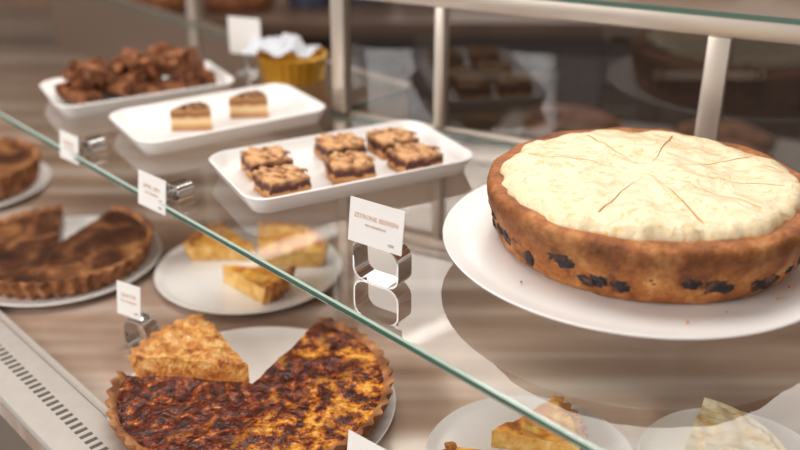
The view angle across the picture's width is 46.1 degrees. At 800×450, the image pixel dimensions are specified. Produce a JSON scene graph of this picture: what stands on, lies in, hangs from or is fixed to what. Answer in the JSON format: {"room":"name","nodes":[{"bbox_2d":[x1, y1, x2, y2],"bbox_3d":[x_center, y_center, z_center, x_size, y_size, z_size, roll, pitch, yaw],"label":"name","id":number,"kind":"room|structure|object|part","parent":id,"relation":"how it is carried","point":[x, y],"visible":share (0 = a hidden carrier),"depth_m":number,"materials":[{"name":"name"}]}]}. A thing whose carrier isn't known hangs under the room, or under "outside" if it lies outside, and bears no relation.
{"room":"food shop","nodes":[
{"label":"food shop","id":0,"kind":"room"},
{"bbox_2d":[493,105,799,172],"bbox_3d":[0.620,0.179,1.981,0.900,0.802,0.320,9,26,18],"label":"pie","id":1,"kind":"object","parent":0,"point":[541,121],"visible":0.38,"depth_m":1.88,"materials":[{"name":"food"}]},
{"bbox_3d":[0.000,0.552,2.188,10.000,0.050,9.500,0,25,0],"label":"floor","id":2,"kind":"structure","parent":0,"visible":0},
{"bbox_2d":[0,0,799,449],"bbox_3d":[-0.132,-0.002,1.542,1.242,1.500,2.505,-22,33,-38],"label":"display case","id":3,"kind":"object","parent":2,"relation":"on","point":[450,343],"visible":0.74,"depth_m":1.08,"materials":[{"name":"clear glass"}]},
{"bbox_2d":[0,161,50,206],"bbox_3d":[-0.660,-0.060,1.440,0.240,0.012,0.240,0,25,0],"label":"plate","id":4,"kind":"object","parent":3,"relation":"on","point":[44,175],"visible":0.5,"depth_m":1.43,"materials":[{"name":"white ceramic"}]},
{"bbox_2d":[0,136,40,201],"bbox_3d":[-0.660,-0.080,1.430,0.222,0.040,0.222,0,25,0],"label":"tart","id":5,"kind":"object","parent":4,"relation":"on","point":[20,159],"visible":1,"depth_m":1.42,"materials":[{"name":"brown food"}]},
{"bbox_3d":[-0.577,0.072,1.155,0.070,0.013,2.450,-22,33,-38],"label":"vent sill","id":6,"kind":"part","parent":3,"relation":"part of","materials":[{"name":"metal"}]},
{"bbox_2d":[0,216,161,306],"bbox_3d":[-0.437,0.046,1.213,0.254,0.012,0.254,0,25,0],"label":"plate","id":7,"kind":"object","parent":3,"relation":"on","point":[73,224],"visible":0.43,"depth_m":1.16,"materials":[{"name":"white ceramic"}]},
{"bbox_2d":[0,204,154,299],"bbox_3d":[-0.437,0.032,1.206,0.242,0.026,0.237,0,25,0],"label":"tart","id":8,"kind":"object","parent":7,"relation":"on","point":[36,261],"visible":1,"depth_m":1.18,"materials":[{"name":"brown food"}]},
{"bbox_2d":[59,130,105,164],"bbox_3d":[-0.387,-0.097,1.143,0.052,0.034,0.034,21,32,37],"label":"price tag","id":9,"kind":"object","parent":3,"relation":"on","point":[68,142],"visible":1,"depth_m":1.13,"materials":[{"name":"white paper"}]},
{"bbox_2d":[40,60,233,118],"bbox_3d":[-0.372,-0.195,1.338,0.250,0.022,0.145,-14,28,-27],"label":"serving tray","id":10,"kind":"object","parent":3,"relation":"on","point":[110,103],"visible":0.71,"depth_m":1.29,"materials":[{"name":"white ceramic"}]},
{"bbox_2d":[54,42,215,104],"bbox_3d":[-0.372,-0.219,1.327,0.216,0.060,0.106,-14,28,-27],"label":"brownie","id":11,"kind":"object","parent":10,"relation":"on","point":[132,73],"visible":0.99,"depth_m":1.31,"materials":[{"name":"brown food"}]},
{"bbox_2d":[117,280,158,347],"bbox_3d":[-0.286,0.097,1.022,0.037,0.080,0.021,14,28,27],"label":"price tag","id":12,"kind":"object","parent":3,"relation":"on","point":[128,295],"visible":0.96,"depth_m":1.01,"materials":[{"name":"silver metal"}]},
{"bbox_2d":[138,170,193,215],"bbox_3d":[-0.253,-0.038,1.012,0.057,0.038,0.034,21,32,37],"label":"price tag","id":13,"kind":"object","parent":3,"relation":"on","point":[153,191],"visible":1,"depth_m":1.00,"materials":[{"name":"white paper"}]},
{"bbox_3d":[-0.382,-0.534,1.689,0.020,0.660,0.026,-22,33,-39],"label":"post","id":14,"kind":"part","parent":3,"relation":"part of","materials":[{"name":"metal"}]},
{"bbox_2d":[109,84,324,154],"bbox_3d":[-0.234,-0.139,1.218,0.255,0.022,0.145,-15,29,-30],"label":"serving tray","id":15,"kind":"object","parent":3,"relation":"on","point":[148,127],"visible":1,"depth_m":1.21,"materials":[{"name":"white ceramic"}]},
{"bbox_2d":[170,101,211,130],"bbox_3d":[-0.257,-0.135,1.184,0.036,0.030,0.050,19,31,35],"label":"cake slice","id":16,"kind":"object","parent":15,"relation":"on","point":[192,116],"visible":1,"depth_m":1.18,"materials":[{"name":"beige food"}]},
{"bbox_2d":[229,90,268,117],"bbox_3d":[-0.192,-0.156,1.229,0.036,0.030,0.050,19,31,35],"label":"cake slice","id":17,"kind":"object","parent":15,"relation":"on","point":[249,104],"visible":1,"depth_m":1.23,"materials":[{"name":"beige food"}]},
{"bbox_3d":[-0.398,-0.306,1.809,0.008,0.146,1.200,-22,33,-38],"label":"panel","id":18,"kind":"part","parent":3,"relation":"part of","materials":[{"name":"clear glass"}]},
{"bbox_2d":[227,16,260,75],"bbox_3d":[-0.235,-0.272,1.429,0.054,0.086,0.024,9,26,18],"label":"menu card","id":19,"kind":"object","parent":3,"relation":"on","point":[242,31],"visible":0.88,"depth_m":1.42,"materials":[{"name":"paper"}]},
{"bbox_2d":[154,227,341,314],"bbox_3d":[-0.190,0.058,1.188,0.234,0.012,0.234,0,25,0],"label":"plate","id":20,"kind":"object","parent":3,"relation":"on","point":[198,285],"visible":0.61,"depth_m":1.15,"materials":[{"name":"white ceramic"}]},
{"bbox_2d":[183,221,254,259],"bbox_3d":[-0.231,0.020,1.234,0.091,0.024,0.069,0,25,0],"label":"slice","id":21,"kind":"object","parent":20,"relation":"on","point":[200,246],"visible":0.74,"depth_m":1.21,"materials":[{"name":"yellow food"}]},
{"bbox_2d":[222,265,295,303],"bbox_3d":[-0.174,0.071,1.122,0.092,0.026,0.057,3,25,5],"label":"slice","id":22,"kind":"object","parent":20,"relation":"on","point":[260,284],"visible":0.91,"depth_m":1.12,"materials":[{"name":"yellow food"}]},
{"bbox_2d":[258,220,328,266],"bbox_3d":[-0.140,0.023,1.225,0.100,0.026,0.089,0,25,0],"label":"slice","id":23,"kind":"object","parent":20,"relation":"on","point":[280,244],"visible":1,"depth_m":1.20,"materials":[{"name":"yellow food"}]},
{"bbox_2d":[107,327,395,443],"bbox_3d":[-0.144,0.178,0.929,0.280,0.012,0.280,0,25,0],"label":"plate","id":24,"kind":"object","parent":3,"relation":"on","point":[260,348],"visible":0.18,"depth_m":1.02,"materials":[{"name":"white ceramic"}]},
{"bbox_2d":[127,312,249,382],"bbox_3d":[-0.206,0.127,0.986,0.128,0.040,0.095,4,25,8],"label":"slice","id":25,"kind":"object","parent":24,"relation":"on","point":[192,346],"visible":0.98,"depth_m":0.95,"materials":[{"name":"brown food"}]},
{"bbox_2d":[104,317,393,449],"bbox_3d":[-0.130,0.174,0.898,0.277,0.028,0.219,-13,28,-26],"label":"tart","id":26,"kind":"object","parent":24,"relation":"on","point":[334,381],"visible":1,"depth_m":0.89,"materials":[{"name":"brown food"}]},
{"bbox_3d":[-0.398,-0.381,1.774,0.016,0.018,1.200,-22,33,-38],"label":"shelf rail","id":27,"kind":"part","parent":3,"relation":"part of","materials":[{"name":"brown metal"}]},
{"bbox_2d":[256,45,327,86],"bbox_3d":[-0.162,-0.240,1.416,0.108,0.038,0.108,0,25,0],"label":"tin","id":28,"kind":"object","parent":3,"relation":"on","point":[290,69],"visible":0.86,"depth_m":1.38,"materials":[{"name":"metal"}]},
{"bbox_2d":[241,33,319,58],"bbox_3d":[-0.178,-0.270,1.407,0.104,0.034,0.068,5,25,11],"label":"tissue paper","id":29,"kind":"object","parent":28,"relation":"on","point":[277,46],"visible":1,"depth_m":1.39,"materials":[{"name":"white paper"}]},
{"bbox_2d":[209,120,472,212],"bbox_3d":[-0.066,-0.069,1.070,0.275,0.022,0.157,-13,28,-25],"label":"serving tray","id":30,"kind":"object","parent":3,"relation":"on","point":[227,163],"visible":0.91,"depth_m":1.05,"materials":[{"name":"white ceramic"}]},
{"bbox_2d":[240,145,292,180],"bbox_3d":[-0.150,-0.072,1.053,0.049,0.025,0.045,-11,27,-23],"label":"bar","id":31,"kind":"object","parent":30,"relation":"on","point":[253,158],"visible":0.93,"depth_m":1.04,"materials":[{"name":"brown food"}]},
{"bbox_2d":[251,164,311,197],"bbox_3d":[-0.126,-0.048,1.002,0.049,0.025,0.045,-15,29,-30],"label":"bar","id":32,"kind":"object","parent":30,"relation":"on","point":[285,179],"visible":0.98,"depth_m":0.99,"materials":[{"name":"brown food"}]},
{"bbox_2d":[313,132,366,160],"bbox_3d":[-0.070,-0.091,1.095,0.049,0.025,0.045,-13,28,-25],"label":"bar","id":33,"kind":"object","parent":30,"relation":"on","point":[325,144],"visible":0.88,"depth_m":1.08,"materials":[{"name":"brown food"}]},
{"bbox_2d":[323,150,376,184],"bbox_3d":[-0.056,-0.065,1.040,0.049,0.025,0.045,-9,26,-18],"label":"bar","id":34,"kind":"object","parent":30,"relation":"on","point":[350,166],"visible":0.99,"depth_m":1.02,"materials":[{"name":"brown food"}]},
{"bbox_2d":[366,127,418,159],"bbox_3d":[-0.009,-0.099,1.112,0.049,0.025,0.045,-14,28,-27],"label":"bar","id":35,"kind":"object","parent":30,"relation":"on","point":[378,141],"visible":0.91,"depth_m":1.10,"materials":[{"name":"brown food"}]},
{"bbox_2d":[386,142,442,172],"bbox_3d":[0.016,-0.077,1.064,0.049,0.025,0.045,-15,29,-29],"label":"bar","id":36,"kind":"object","parent":30,"relation":"on","point":[411,156],"visible":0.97,"depth_m":1.05,"materials":[{"name":"brown food"}]},
{"bbox_3d":[-0.078,-0.308,1.204,0.020,0.660,0.018,12,28,24],"label":"post","id":37,"kind":"part","parent":3,"relation":"part of","materials":[{"name":"metal"}]},
{"bbox_2d":[347,430,385,449],"bbox_3d":[-0.022,0.208,0.798,0.046,0.068,0.021,20,31,36],"label":"price tag","id":38,"kind":"object","parent":3,"relation":"on","point":[355,441],"visible":1,"depth_m":0.79,"materials":[{"name":"white paper"}]},
{"bbox_2d":[348,196,411,288],"bbox_3d":[-0.016,0.015,0.824,0.058,0.077,0.021,17,30,32],"label":"price tag","id":39,"kind":"object","parent":3,"relation":"on","point":[371,224],"visible":1,"depth_m":0.82,"materials":[{"name":"white paper"}]},
{"bbox_3d":[0.433,0.032,1.082,1.115,0.148,0.006,12,28,24],"label":"panel","id":40,"kind":"part","parent":3,"relation":"part of","materials":[{"name":"clear glass"}]},
{"bbox_3d":[0.052,-0.124,1.218,0.013,0.316,0.018,12,28,24],"label":"post","id":41,"kind":"part","parent":3,"relation":"part of","materials":[{"name":"metal"}]},
{"bbox_3d":[0.432,-0.041,1.046,1.115,0.014,0.016,12,28,24],"label":"shelf rail","id":42,"kind":"part","parent":3,"relation":"part of","materials":[{"name":"metal"}]},
{"bbox_2d":[425,395,632,449],"bbox_3d":[0.118,0.215,0.850,0.192,0.012,0.192,0,25,0],"label":"plate","id":43,"kind":"object","parent":3,"relation":"on","point":[471,425],"visible":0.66,"depth_m":0.89,"materials":[{"name":"white ceramic"}]},
{"bbox_2d":[443,441,478,449],"bbox_3d":[0.064,0.210,0.822,0.069,0.028,0.046,-11,27,-23],"label":"slice","id":44,"kind":"object","parent":43,"relation":"on","point":[451,445],"visible":1,"depth_m":0.83,"materials":[{"name":"orange food"}]},
{"bbox_2d":[491,395,587,449],"bbox_3d":[0.134,0.185,0.882,0.086,0.023,0.065,6,26,13],"label":"slice","id":45,"kind":"object","parent":43,"relation":"on","point":[523,433],"visible":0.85,"depth_m":0.86,"materials":[{"name":"food"}]},
{"bbox_3d":[0.433,-0.198,0.975,1.115,0.022,0.018,12,28,24],"label":"rail","id":46,"kind":"part","parent":3,"relation":"part of","materials":[{"name":"metal"}]},
{"bbox_2d":[443,184,799,339],"bbox_3d":[0.212,0.024,0.855,0.348,0.033,0.348,0,25,0],"label":"plate","id":47,"kind":"object","parent":3,"relation":"on","point":[471,240],"visible":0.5,"depth_m":0.75,"materials":[{"name":"white ceramic"}]},
{"bbox_2d":[487,127,799,303],"bbox_3d":[0.222,-0.023,0.846,0.289,0.069,0.288,16,29,31],"label":"cake","id":48,"kind":"object","parent":47,"relation":"on","point":[665,216],"visible":1,"depth_m":0.76,"materials":[{"name":"beige food"}]},
{"bbox_2d":[520,281,790,322],"bbox_3d":[0.218,0.059,0.746,0.240,0.003,0.070,0,25,0],"label":"crumbs","id":49,"kind":"object","parent":47,"relation":"on","point":[777,298],"visible":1,"depth_m":0.75,"materials":[{"name":"brown food"}]},
{"bbox_2d":[546,0,799,24],"bbox_3d":[0.506,-0.271,1.100,1.115,0.006,0.352,12,28,24],"label":"glass shelf","id":50,"kind":"object","parent":3,"relation":"attached to","point":[682,12],"depth_m":1.03,"materials":[{"name":"clear glass"}]},
{"bbox_3d":[0.347,-0.061,1.083,0.024,0.316,0.018,12,28,24],"label":"post","id":51,"kind":"part","parent":3,"relation":"part of","materials":[{"name":"metal"}]},
{"bbox_2d":[638,408,799,449],"bbox_3d":[0.300,0.219,0.841,0.170,0.012,0.170,0,25,0],"label":"plate","id":52,"kind":"object","parent":3,"relation":"on","point":[672,431],"visible":0.56,"depth_m":0.89,"materials":[{"name":"white ceramic"}]},
{"bbox_2d":[684,397,785,449],"bbox_3d":[0.288,0.192,0.851,0.090,0.036,0.080,0,25,0],"label":"cake slice","id":53,"kind":"object","parent":52,"relation":"on","point":[717,425],"visible":1,"depth_m":0.83,"materials":[{"name":"beige food"}]},
{"bbox_2d":[173,0,799,140],"bbox_3d":[0.000,-0.227,2.735,6.000,0.900,0.750,0,25,0],"label":"wall","id":54,"kind":"structure","parent":2,"relation":"on","point":[499,64],"depth_m":2.29,"materials":[{"name":"metal"}]},
{"bbox_2d":[133,0,185,11],"bbox_3d":[-0.620,-0.576,2.302,0.200,0.094,0.130,-3,25,-7],"label":"bread loaf","id":55,"kind":"object","parent":54,"relation":"on","point":[168,5],"visible":0.48,"depth_m":2.27,"materials":[{"name":"brown food"}]},
{"bbox_2d":[203,0,273,11],"bbox_3d":[-0.400,-0.588,2.330,0.180,0.094,0.130,-3,25,-7],"label":"bread loaf","id":56,"kind":"object","parent":54,"relation":"on","point":[214,5],"visible":1,"depth_m":2.29,"materials":[{"name":"brown food"}]},
{"bbox_2d":[287,0,329,8],"bbox_3d":[-0.220,-0.653,2.344,0.130,0.200,0.130,0,25,0],"label":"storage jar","id":57,"kind":"object","parent":54,"relation":"on","point":[305,4],"visible":0.81,"depth_m":2.33,"materials":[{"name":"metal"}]},
{"bbox_2d":[349,0,389,4],"bbox_3d":[-0.080,-0.670,2.380,0.130,0.200,0.130,0,25,0],"label":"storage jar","id":58,"kind":"object","parent":54,"relation":"on","point":[356,2],"visible":0.76,"depth_m":2.37,"materials":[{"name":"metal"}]},
{"bbox_2d":[173,0,708,37],"bbox_3d":[0.000,-0.617,2.554,6.000,0.040,0.750,0,25,0],"label":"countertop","id":59,"kind":"structure","parent":54,"relation":"on","point":[392,19],"depth_m":2.22,"materials":[{"name":"brown wood"}]}
]}

